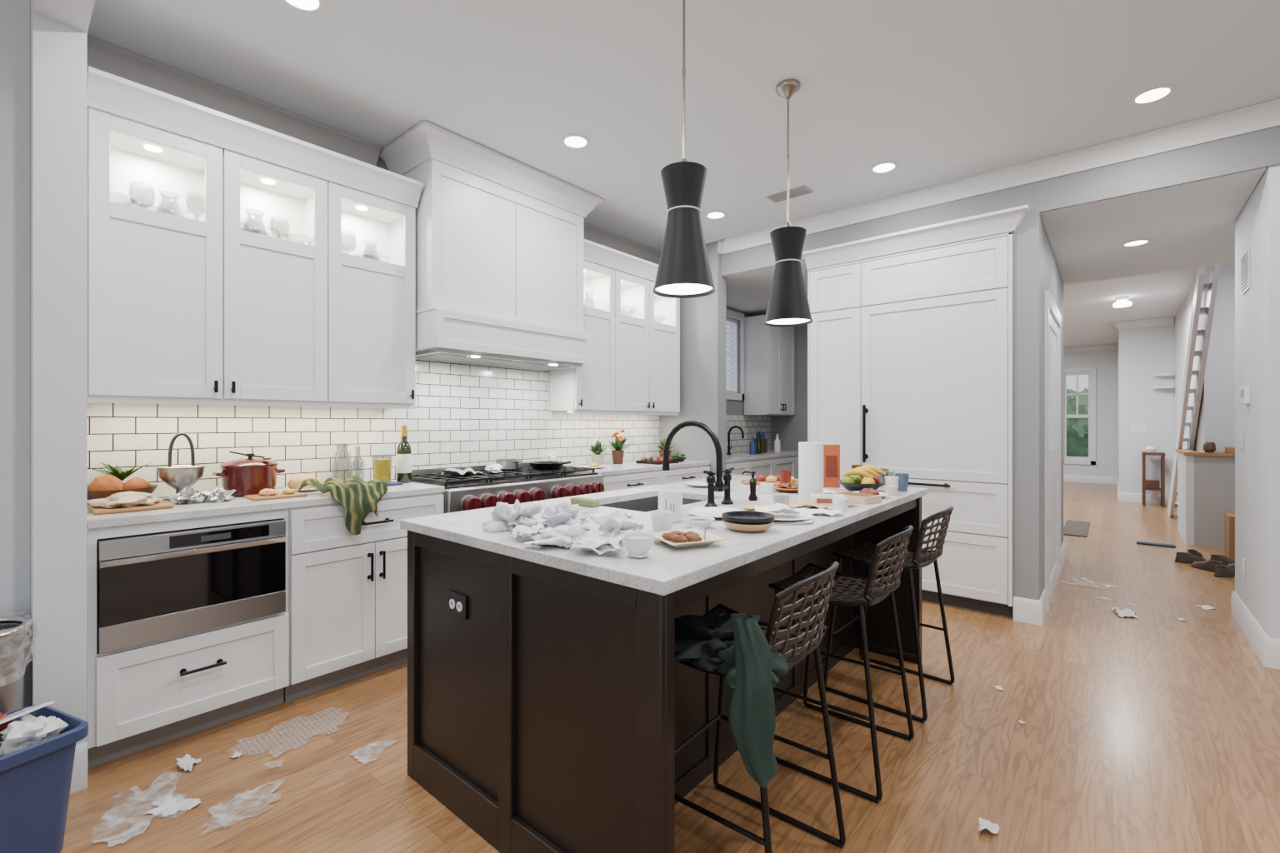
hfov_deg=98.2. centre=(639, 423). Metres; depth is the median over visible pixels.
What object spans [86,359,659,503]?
tile backsplash
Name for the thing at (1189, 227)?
ceiling
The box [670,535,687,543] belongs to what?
pastry
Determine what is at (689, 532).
pastry
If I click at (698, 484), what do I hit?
plate
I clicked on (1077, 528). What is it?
floor mat
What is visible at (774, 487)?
plate
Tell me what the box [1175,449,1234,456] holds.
trim
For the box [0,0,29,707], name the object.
wall
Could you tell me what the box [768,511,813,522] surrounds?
dinner plate
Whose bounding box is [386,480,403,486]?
book
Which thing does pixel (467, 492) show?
gas range
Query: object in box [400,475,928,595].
island countertop
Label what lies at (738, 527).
bowl
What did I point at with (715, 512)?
dinner plate
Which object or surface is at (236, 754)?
scrap
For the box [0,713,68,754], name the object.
paper wad
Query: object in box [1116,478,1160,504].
baseboard
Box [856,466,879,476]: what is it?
banana
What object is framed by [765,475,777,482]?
scrap
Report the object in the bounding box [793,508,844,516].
paper napkin
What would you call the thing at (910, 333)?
tall cabinet
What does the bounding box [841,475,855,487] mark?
apple
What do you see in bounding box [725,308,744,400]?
window
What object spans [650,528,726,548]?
square plate
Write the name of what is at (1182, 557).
shoe
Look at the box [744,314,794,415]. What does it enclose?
upper cabinet
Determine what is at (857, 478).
apple
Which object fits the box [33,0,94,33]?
beam
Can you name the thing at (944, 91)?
ceiling
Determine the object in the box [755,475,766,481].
scrap
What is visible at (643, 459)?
vegetable
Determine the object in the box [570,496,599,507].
sponge
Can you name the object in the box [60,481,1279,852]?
floor
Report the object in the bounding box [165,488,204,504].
foil
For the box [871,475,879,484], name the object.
apple
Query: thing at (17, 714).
newspaper
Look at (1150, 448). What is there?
ceramic vase
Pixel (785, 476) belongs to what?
cup
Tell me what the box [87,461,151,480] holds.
leafy sprig
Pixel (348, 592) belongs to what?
base cabinet
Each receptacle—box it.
[449,599,454,609]
[456,601,462,611]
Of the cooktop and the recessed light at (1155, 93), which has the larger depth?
the cooktop
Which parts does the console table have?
leg, leg, leg, leg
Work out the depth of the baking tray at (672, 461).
4.83 m
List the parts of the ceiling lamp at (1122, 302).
lamp shade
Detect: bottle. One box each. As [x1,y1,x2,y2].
[396,425,411,483]
[749,436,755,454]
[754,431,767,453]
[755,431,762,454]
[774,434,780,452]
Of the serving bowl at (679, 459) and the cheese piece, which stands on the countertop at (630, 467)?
the serving bowl at (679, 459)
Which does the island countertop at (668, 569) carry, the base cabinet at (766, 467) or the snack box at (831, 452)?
the snack box at (831, 452)
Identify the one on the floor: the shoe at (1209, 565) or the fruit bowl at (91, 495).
the shoe at (1209, 565)
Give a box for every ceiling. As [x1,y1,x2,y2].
[86,0,1279,251]
[723,167,1266,347]
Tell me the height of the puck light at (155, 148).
0.006 m
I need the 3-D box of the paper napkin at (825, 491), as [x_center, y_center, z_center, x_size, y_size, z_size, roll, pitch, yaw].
[0.908,0.344,2.800,0.147,0.020,0.111,0,0,40]
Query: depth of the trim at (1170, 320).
8.96 m
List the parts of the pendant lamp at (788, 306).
stem, lamp shade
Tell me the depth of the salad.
5.09 m
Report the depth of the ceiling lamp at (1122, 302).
7.34 m
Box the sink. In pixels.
[600,496,704,512]
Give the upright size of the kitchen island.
0.911 m
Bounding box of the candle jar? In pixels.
[658,489,682,523]
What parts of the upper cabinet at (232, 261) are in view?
door, handle, handle, crown molding, door, door, handle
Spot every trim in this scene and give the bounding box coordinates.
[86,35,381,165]
[583,223,660,264]
[717,98,1279,254]
[1063,343,1117,353]
[1111,316,1174,330]
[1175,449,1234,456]
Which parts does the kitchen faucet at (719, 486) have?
lever handle, post, post, lever handle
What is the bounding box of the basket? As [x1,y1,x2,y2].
[155,432,205,494]
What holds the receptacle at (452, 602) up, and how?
attached to the kitchen island
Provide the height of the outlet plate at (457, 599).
0.075 m
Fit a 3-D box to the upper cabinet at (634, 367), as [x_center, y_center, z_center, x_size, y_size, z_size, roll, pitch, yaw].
[-0.140,-0.738,4.847,0.394,1.325,1.355,0,0,40]
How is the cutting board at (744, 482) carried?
on the island countertop at (668, 569)
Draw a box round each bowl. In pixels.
[86,484,158,500]
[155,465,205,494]
[621,532,655,558]
[669,456,686,461]
[685,515,714,529]
[722,519,773,532]
[837,480,884,491]
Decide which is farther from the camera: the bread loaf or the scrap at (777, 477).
the scrap at (777, 477)
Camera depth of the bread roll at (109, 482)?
2.35 m
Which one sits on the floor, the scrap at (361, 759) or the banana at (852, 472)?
the scrap at (361, 759)
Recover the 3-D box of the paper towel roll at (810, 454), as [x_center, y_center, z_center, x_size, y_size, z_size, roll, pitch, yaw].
[0.789,0.222,2.560,0.110,0.266,0.110,0,0,40]
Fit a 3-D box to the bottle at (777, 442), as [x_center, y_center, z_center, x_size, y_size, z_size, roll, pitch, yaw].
[1.681,0.244,6.780,0.074,0.221,0.074,0,0,40]
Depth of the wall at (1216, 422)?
5.90 m
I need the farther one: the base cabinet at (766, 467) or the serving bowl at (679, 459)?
the base cabinet at (766, 467)
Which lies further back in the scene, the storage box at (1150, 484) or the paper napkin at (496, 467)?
the storage box at (1150, 484)
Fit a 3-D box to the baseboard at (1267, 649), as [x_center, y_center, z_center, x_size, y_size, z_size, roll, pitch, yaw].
[4.706,1.222,2.501,2.683,0.155,1.088,0,0,40]
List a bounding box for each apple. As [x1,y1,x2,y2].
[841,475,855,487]
[851,475,862,484]
[860,477,874,484]
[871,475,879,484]
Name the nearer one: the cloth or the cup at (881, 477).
the cloth
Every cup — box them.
[650,510,674,532]
[760,482,774,494]
[779,470,791,484]
[831,497,849,511]
[876,468,889,487]
[883,485,898,495]
[884,476,898,485]
[895,473,909,491]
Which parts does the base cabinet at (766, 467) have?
door, door, door, door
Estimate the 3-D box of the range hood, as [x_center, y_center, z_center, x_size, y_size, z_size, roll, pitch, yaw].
[-0.943,-1.042,3.782,0.553,1.267,1.422,0,0,40]
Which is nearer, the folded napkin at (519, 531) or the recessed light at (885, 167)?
the folded napkin at (519, 531)
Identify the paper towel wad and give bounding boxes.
[525,525,611,551]
[581,510,643,538]
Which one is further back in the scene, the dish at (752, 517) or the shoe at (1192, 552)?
the shoe at (1192, 552)
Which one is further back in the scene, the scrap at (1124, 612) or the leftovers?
the scrap at (1124, 612)
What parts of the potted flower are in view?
pot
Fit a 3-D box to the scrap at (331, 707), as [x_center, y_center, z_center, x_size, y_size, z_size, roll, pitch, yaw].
[-1.443,1.294,2.315,0.278,0.008,0.446,0,0,40]
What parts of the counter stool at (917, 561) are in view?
leg, leg, floor rail, seat frame, seat, floor rail, leg, frame, backrest, leg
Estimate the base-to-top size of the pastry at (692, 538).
0.020 m
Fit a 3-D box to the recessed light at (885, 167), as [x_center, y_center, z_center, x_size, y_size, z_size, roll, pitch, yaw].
[1.598,-1.676,3.631,0.170,0.008,0.170,0,0,40]
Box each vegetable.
[640,457,647,461]
[646,457,653,461]
[652,458,659,462]
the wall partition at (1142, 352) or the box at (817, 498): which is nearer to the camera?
the box at (817, 498)
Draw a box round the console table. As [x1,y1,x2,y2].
[1141,451,1165,507]
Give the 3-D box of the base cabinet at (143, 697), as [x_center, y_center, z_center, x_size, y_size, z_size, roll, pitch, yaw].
[-2.018,0.845,2.456,0.638,0.911,0.656,0,0,40]
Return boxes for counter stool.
[674,561,845,852]
[768,525,914,803]
[823,506,954,723]
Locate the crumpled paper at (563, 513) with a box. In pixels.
[537,500,592,529]
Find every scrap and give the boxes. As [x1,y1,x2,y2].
[92,773,193,847]
[144,794,201,816]
[175,754,201,771]
[203,781,284,827]
[228,707,344,758]
[228,751,241,758]
[349,740,396,764]
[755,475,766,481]
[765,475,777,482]
[773,475,779,480]
[790,476,795,482]
[978,818,999,834]
[994,685,1003,690]
[1062,577,1115,589]
[1110,607,1139,618]
[1195,605,1216,609]
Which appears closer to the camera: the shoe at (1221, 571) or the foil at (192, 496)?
the foil at (192, 496)
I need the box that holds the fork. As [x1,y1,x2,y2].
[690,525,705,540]
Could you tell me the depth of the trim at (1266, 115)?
3.53 m
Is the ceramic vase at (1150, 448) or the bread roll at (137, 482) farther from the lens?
the ceramic vase at (1150, 448)
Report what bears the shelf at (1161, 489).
attached to the console table
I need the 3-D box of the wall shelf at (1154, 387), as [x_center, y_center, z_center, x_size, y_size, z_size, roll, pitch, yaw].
[8.300,-0.565,8.795,0.220,0.030,0.155,0,0,40]
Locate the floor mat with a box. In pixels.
[1063,520,1089,537]
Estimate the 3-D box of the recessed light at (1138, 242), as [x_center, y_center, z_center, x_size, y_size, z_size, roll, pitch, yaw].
[3.755,-1.366,4.197,0.170,0.008,0.170,0,0,40]
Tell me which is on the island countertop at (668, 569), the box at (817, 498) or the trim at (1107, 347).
the box at (817, 498)
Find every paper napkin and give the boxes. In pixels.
[485,464,503,472]
[543,450,557,461]
[754,503,799,514]
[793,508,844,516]
[823,488,834,494]
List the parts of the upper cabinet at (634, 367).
door, crown molding, door, door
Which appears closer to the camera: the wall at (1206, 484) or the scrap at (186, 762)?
the scrap at (186, 762)
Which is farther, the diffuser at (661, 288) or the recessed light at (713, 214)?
the recessed light at (713, 214)
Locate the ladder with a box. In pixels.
[1167,265,1220,517]
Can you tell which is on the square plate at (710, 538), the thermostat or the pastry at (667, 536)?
the pastry at (667, 536)
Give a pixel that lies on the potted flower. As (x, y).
(617, 454)
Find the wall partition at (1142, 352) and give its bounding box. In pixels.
[1117,317,1174,504]
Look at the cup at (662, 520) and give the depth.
1.75 m
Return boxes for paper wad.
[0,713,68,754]
[0,714,13,735]
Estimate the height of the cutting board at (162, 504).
0.016 m
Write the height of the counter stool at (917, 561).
0.908 m
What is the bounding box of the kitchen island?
[407,495,921,852]
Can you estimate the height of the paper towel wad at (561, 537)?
0.054 m
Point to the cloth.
(747, 659)
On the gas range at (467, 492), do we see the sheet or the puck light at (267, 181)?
the sheet
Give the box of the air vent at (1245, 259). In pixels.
[1240,248,1249,294]
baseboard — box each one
[70,742,87,794]
[1013,541,1065,626]
[1063,475,1117,484]
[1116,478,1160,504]
[1230,591,1279,669]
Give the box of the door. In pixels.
[1044,290,1061,610]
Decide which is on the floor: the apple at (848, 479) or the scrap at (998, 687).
the scrap at (998, 687)
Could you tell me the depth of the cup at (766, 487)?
2.78 m
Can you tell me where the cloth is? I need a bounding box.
[715,613,784,788]
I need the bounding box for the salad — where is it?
[670,452,686,459]
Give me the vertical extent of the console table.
0.840 m
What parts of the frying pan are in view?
handle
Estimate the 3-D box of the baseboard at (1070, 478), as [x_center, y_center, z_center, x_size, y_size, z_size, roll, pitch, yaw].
[8.787,1.222,12.865,3.480,0.155,0.018,0,0,40]
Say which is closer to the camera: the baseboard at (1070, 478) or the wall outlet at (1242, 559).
the wall outlet at (1242, 559)
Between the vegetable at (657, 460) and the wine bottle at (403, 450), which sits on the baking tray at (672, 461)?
the vegetable at (657, 460)
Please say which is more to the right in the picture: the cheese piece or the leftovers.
the leftovers
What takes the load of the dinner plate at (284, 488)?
on the countertop at (239, 505)
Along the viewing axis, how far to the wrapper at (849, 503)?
2.35 m
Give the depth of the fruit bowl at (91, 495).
2.33 m
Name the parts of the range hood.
crown molding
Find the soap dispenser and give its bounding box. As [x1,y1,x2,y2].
[741,470,757,500]
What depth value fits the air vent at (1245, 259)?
3.42 m
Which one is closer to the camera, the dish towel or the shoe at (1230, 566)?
the dish towel
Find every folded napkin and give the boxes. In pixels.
[508,525,550,539]
[568,535,624,554]
[587,512,615,523]
[619,528,649,535]
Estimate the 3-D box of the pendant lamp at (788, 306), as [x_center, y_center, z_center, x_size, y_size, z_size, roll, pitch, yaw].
[0.738,-1.089,2.761,0.236,1.179,0.236,0,0,40]
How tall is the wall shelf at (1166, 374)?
0.030 m
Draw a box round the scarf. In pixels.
[674,610,735,669]
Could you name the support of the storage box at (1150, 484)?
on the console table
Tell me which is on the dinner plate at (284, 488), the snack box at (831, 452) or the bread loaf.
the bread loaf
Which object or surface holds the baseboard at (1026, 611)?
attached to the wall at (1036, 269)
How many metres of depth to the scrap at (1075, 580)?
4.48 m
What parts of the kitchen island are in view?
panel, panel, apron rail, panel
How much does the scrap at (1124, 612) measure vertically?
0.027 m
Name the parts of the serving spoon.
handle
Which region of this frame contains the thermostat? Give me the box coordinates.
[1240,386,1249,404]
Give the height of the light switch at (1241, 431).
0.120 m
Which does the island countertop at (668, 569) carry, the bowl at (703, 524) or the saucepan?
the bowl at (703, 524)
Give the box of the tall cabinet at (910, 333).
[803,205,1029,617]
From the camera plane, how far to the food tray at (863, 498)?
2.46 m
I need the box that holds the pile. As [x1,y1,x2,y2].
[776,483,798,489]
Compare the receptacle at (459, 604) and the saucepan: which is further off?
the saucepan
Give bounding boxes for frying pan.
[528,460,570,469]
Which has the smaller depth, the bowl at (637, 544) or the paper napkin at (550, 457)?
the bowl at (637, 544)
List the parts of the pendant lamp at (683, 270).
lamp shade, stem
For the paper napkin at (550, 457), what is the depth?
4.25 m
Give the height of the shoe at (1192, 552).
0.089 m
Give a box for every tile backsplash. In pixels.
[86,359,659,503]
[725,415,771,453]
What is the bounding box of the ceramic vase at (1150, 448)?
[1145,445,1156,452]
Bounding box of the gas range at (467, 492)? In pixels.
[411,460,604,514]
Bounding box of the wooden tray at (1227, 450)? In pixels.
[1225,447,1234,453]
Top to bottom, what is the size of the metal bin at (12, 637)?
0.640 m
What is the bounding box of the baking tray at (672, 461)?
[635,460,679,464]
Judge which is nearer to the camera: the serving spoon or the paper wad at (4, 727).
the paper wad at (4, 727)
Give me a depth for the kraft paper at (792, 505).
2.36 m
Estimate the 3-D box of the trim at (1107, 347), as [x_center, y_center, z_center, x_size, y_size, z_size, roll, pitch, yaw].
[8.764,-1.619,12.838,3.480,0.118,0.090,0,0,40]
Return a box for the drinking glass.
[372,459,391,482]
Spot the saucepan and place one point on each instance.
(507, 464)
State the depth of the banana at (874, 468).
2.83 m
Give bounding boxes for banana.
[842,468,873,478]
[851,465,864,479]
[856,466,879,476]
[861,465,885,474]
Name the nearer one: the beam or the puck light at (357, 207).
the beam
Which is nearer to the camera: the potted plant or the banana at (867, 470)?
the banana at (867, 470)
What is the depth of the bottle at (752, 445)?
6.25 m
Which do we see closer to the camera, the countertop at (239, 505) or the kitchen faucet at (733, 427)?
the countertop at (239, 505)
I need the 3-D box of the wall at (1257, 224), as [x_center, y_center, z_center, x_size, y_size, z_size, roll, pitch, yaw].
[3.193,-0.190,3.792,6.860,2.980,1.085,0,0,40]
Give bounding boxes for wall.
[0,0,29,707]
[30,0,86,745]
[86,69,754,498]
[659,240,725,476]
[721,125,1279,639]
[771,325,807,450]
[1013,210,1063,600]
[1063,350,1117,477]
[1175,263,1234,508]
[1177,452,1234,548]
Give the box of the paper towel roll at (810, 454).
[798,442,823,501]
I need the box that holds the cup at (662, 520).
[650,510,674,532]
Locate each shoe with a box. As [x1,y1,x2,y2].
[1174,552,1206,564]
[1187,549,1203,558]
[1190,560,1222,572]
[1210,555,1234,565]
[1214,565,1234,577]
[1227,564,1234,569]
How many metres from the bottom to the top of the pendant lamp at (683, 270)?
1.179 m
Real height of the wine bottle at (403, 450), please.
0.341 m
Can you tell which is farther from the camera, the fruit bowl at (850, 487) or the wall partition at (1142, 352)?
the wall partition at (1142, 352)
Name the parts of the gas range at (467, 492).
knob, knob, knob, knob, control panel, knob, knob, knob, knob, knob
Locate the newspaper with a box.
[0,700,54,724]
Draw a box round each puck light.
[144,145,161,152]
[260,178,274,184]
[355,205,367,210]
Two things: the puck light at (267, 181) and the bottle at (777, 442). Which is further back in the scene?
the bottle at (777, 442)
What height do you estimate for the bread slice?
0.030 m
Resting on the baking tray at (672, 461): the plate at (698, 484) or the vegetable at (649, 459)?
the vegetable at (649, 459)
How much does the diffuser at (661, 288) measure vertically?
0.005 m
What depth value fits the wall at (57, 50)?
1.94 m
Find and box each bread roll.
[88,475,124,490]
[124,477,150,489]
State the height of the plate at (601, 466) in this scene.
0.018 m
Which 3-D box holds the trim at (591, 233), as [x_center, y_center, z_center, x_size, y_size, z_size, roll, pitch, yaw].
[-0.214,-1.624,5.012,0.090,0.108,1.350,0,0,40]
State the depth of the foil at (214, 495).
2.49 m
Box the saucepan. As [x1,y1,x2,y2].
[495,459,523,470]
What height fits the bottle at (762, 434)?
0.250 m
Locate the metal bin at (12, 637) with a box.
[0,611,36,714]
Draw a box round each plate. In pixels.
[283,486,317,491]
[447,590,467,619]
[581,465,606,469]
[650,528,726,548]
[685,481,714,487]
[687,507,742,519]
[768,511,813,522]
[773,485,798,492]
[850,490,889,497]
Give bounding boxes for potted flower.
[605,429,633,464]
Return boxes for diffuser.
[655,283,712,294]
[766,318,809,324]
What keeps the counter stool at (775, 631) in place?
on the floor
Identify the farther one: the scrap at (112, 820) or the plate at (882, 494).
the plate at (882, 494)
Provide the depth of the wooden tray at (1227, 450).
5.70 m
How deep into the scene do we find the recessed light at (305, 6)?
2.22 m
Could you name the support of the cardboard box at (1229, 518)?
on the floor
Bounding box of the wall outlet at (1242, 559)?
[1241,558,1244,579]
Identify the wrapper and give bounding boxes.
[743,503,765,509]
[848,502,859,505]
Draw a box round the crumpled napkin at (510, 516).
[481,499,541,531]
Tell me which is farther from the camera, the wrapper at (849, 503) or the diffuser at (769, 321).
the diffuser at (769, 321)
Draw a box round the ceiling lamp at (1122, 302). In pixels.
[1112,296,1132,307]
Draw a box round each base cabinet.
[86,508,289,769]
[283,492,443,702]
[603,465,709,491]
[725,455,798,479]
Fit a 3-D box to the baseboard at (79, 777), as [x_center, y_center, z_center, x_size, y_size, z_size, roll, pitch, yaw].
[-2.020,1.222,1.933,0.018,0.155,0.131,0,0,40]
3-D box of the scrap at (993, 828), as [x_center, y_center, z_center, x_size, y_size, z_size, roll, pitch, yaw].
[1.108,1.288,1.766,0.059,0.020,0.078,0,0,40]
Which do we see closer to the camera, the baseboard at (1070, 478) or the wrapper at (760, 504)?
the wrapper at (760, 504)
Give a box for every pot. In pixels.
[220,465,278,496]
[590,454,604,465]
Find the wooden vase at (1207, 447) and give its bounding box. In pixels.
[1202,441,1215,452]
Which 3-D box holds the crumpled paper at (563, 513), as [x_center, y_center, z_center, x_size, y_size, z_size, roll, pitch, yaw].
[-0.251,0.305,1.838,0.198,0.100,0.167,0,0,40]
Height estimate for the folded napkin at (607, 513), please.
0.037 m
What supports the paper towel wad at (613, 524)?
on the island countertop at (668, 569)
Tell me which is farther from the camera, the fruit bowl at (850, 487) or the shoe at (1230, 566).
the shoe at (1230, 566)
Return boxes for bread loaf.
[286,475,317,489]
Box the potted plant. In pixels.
[655,437,674,457]
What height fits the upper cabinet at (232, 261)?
1.315 m
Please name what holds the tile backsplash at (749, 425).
attached to the wall at (736, 407)
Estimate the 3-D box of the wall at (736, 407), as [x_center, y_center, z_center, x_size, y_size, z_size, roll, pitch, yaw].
[2.448,-0.190,8.312,0.140,2.980,15.373,0,0,40]
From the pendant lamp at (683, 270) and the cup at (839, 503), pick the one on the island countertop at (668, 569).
the cup at (839, 503)
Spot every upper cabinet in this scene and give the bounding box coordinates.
[86,65,424,409]
[549,239,679,415]
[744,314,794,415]
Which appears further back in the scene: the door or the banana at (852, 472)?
the door
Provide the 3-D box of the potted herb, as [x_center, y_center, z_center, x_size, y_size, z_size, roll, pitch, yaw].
[-0.360,0.242,4.631,0.159,0.225,0.230,0,0,-26]
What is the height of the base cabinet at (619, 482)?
0.911 m
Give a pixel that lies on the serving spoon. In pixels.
(262, 457)
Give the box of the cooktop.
[411,471,597,489]
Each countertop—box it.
[86,480,444,529]
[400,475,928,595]
[567,460,709,475]
[725,450,798,463]
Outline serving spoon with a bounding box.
[229,450,272,459]
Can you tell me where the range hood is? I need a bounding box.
[379,120,603,370]
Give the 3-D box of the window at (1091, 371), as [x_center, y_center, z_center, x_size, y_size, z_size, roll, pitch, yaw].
[9.617,-0.160,12.189,0.680,2.120,0.090,0,0,40]
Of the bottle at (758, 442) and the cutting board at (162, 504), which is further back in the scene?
the bottle at (758, 442)
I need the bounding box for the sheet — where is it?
[441,467,482,474]
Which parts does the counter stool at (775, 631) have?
leg, seat frame, seat, leg, floor rail, frame, backrest, leg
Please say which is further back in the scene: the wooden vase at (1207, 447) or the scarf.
the wooden vase at (1207, 447)
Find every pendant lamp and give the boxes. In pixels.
[652,0,714,298]
[764,79,812,327]
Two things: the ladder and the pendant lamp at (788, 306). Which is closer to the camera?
the pendant lamp at (788, 306)
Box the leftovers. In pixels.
[859,488,879,494]
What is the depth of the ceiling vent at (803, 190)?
4.04 m
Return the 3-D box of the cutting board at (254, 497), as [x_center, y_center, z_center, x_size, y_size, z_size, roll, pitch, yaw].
[-1.744,0.348,2.656,0.160,0.012,0.220,0,0,40]
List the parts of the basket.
loop handle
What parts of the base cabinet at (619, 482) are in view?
drawer, handle, drawer, handle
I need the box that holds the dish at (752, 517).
[721,510,774,524]
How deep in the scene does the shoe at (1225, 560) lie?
5.03 m
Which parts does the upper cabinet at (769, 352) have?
door, door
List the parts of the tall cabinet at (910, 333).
door, door, handle, crown molding, handle, refrigerator door, door, freezer drawer, freezer drawer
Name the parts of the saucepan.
handle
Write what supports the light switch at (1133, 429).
attached to the wall partition at (1142, 352)
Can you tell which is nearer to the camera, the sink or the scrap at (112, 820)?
the scrap at (112, 820)
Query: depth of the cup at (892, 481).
2.81 m
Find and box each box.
[810,493,845,505]
[823,445,839,487]
[1145,480,1159,489]
[1224,512,1234,559]
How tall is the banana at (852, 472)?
0.050 m
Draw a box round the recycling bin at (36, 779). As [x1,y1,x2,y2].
[0,704,88,852]
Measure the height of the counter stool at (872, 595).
0.908 m
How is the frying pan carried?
on the gas range at (467, 492)
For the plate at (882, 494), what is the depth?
2.67 m
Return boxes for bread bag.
[86,492,158,508]
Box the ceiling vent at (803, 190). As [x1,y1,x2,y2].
[766,185,813,203]
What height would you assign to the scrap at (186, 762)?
0.032 m
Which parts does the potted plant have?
pot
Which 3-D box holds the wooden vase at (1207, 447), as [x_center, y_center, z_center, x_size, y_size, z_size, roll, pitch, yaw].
[6.017,0.254,5.856,0.100,0.110,0.100,0,0,40]
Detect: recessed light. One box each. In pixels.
[281,0,324,13]
[560,133,589,149]
[705,210,726,219]
[870,160,898,173]
[1120,239,1150,246]
[1130,84,1175,104]
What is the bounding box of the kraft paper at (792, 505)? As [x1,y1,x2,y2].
[780,501,828,508]
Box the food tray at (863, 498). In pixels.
[830,491,881,504]
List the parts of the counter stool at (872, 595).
leg, leg, floor rail, seat frame, seat, floor rail, leg, frame, backrest, leg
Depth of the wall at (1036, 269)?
3.64 m
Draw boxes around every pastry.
[661,532,677,539]
[670,530,685,536]
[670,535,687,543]
[684,530,699,536]
[685,534,702,542]
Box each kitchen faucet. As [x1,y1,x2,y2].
[662,420,734,507]
[726,425,744,454]
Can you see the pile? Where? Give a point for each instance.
(783, 486)
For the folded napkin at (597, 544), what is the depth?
1.50 m
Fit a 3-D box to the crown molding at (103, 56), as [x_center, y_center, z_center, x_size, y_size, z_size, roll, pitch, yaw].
[-2.026,-1.624,2.888,0.090,0.108,1.313,0,0,40]
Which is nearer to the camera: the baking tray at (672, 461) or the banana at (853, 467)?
the banana at (853, 467)
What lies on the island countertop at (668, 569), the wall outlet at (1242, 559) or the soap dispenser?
the soap dispenser
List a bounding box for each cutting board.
[87,499,174,514]
[244,491,307,500]
[740,480,798,485]
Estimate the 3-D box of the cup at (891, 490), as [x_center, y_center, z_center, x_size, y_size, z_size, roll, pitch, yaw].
[1.237,0.332,2.730,0.068,0.045,0.068,0,0,40]
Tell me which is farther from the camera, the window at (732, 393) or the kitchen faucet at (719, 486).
the window at (732, 393)
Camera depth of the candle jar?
1.97 m
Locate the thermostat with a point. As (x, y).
(1245, 392)
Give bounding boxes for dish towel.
[298,474,387,534]
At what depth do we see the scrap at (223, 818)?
1.87 m
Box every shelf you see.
[1145,488,1162,491]
[1153,373,1173,376]
[1153,385,1173,389]
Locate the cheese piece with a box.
[281,489,294,494]
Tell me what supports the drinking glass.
on the book
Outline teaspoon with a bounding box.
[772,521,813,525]
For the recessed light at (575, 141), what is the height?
0.008 m
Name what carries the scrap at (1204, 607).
on the floor
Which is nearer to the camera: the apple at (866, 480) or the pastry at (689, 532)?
the pastry at (689, 532)
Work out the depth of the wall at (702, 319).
5.21 m
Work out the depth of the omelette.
4.32 m
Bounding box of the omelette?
[588,463,599,467]
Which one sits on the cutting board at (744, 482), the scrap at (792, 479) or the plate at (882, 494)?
the scrap at (792, 479)
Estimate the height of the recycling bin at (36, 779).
0.373 m
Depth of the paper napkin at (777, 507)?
2.05 m
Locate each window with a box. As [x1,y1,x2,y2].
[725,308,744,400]
[1063,366,1097,464]
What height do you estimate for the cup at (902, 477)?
0.090 m
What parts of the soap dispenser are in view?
pump spout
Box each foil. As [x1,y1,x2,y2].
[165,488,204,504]
[200,486,235,503]
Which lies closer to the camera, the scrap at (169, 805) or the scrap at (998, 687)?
the scrap at (169, 805)
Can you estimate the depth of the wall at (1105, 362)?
11.89 m
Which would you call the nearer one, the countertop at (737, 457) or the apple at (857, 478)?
the apple at (857, 478)
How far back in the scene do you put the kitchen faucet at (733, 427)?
6.25 m
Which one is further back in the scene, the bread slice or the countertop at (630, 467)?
the countertop at (630, 467)
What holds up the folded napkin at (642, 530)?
on the island countertop at (668, 569)
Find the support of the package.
on the floor
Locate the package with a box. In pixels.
[1136,540,1175,548]
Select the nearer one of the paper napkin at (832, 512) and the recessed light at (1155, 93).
the paper napkin at (832, 512)
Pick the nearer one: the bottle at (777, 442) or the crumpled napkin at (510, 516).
the crumpled napkin at (510, 516)
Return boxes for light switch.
[1130,425,1146,433]
[1239,429,1244,448]
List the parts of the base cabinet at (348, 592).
door, drawer, handle, handle, handle, door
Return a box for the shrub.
[1066,387,1088,457]
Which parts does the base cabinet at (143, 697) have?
microwave drawer, control panel, drawer, handle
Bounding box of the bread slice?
[259,488,277,495]
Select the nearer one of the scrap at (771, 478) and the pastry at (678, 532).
the pastry at (678, 532)
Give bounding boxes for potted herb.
[585,440,607,465]
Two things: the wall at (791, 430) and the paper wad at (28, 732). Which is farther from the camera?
the wall at (791, 430)

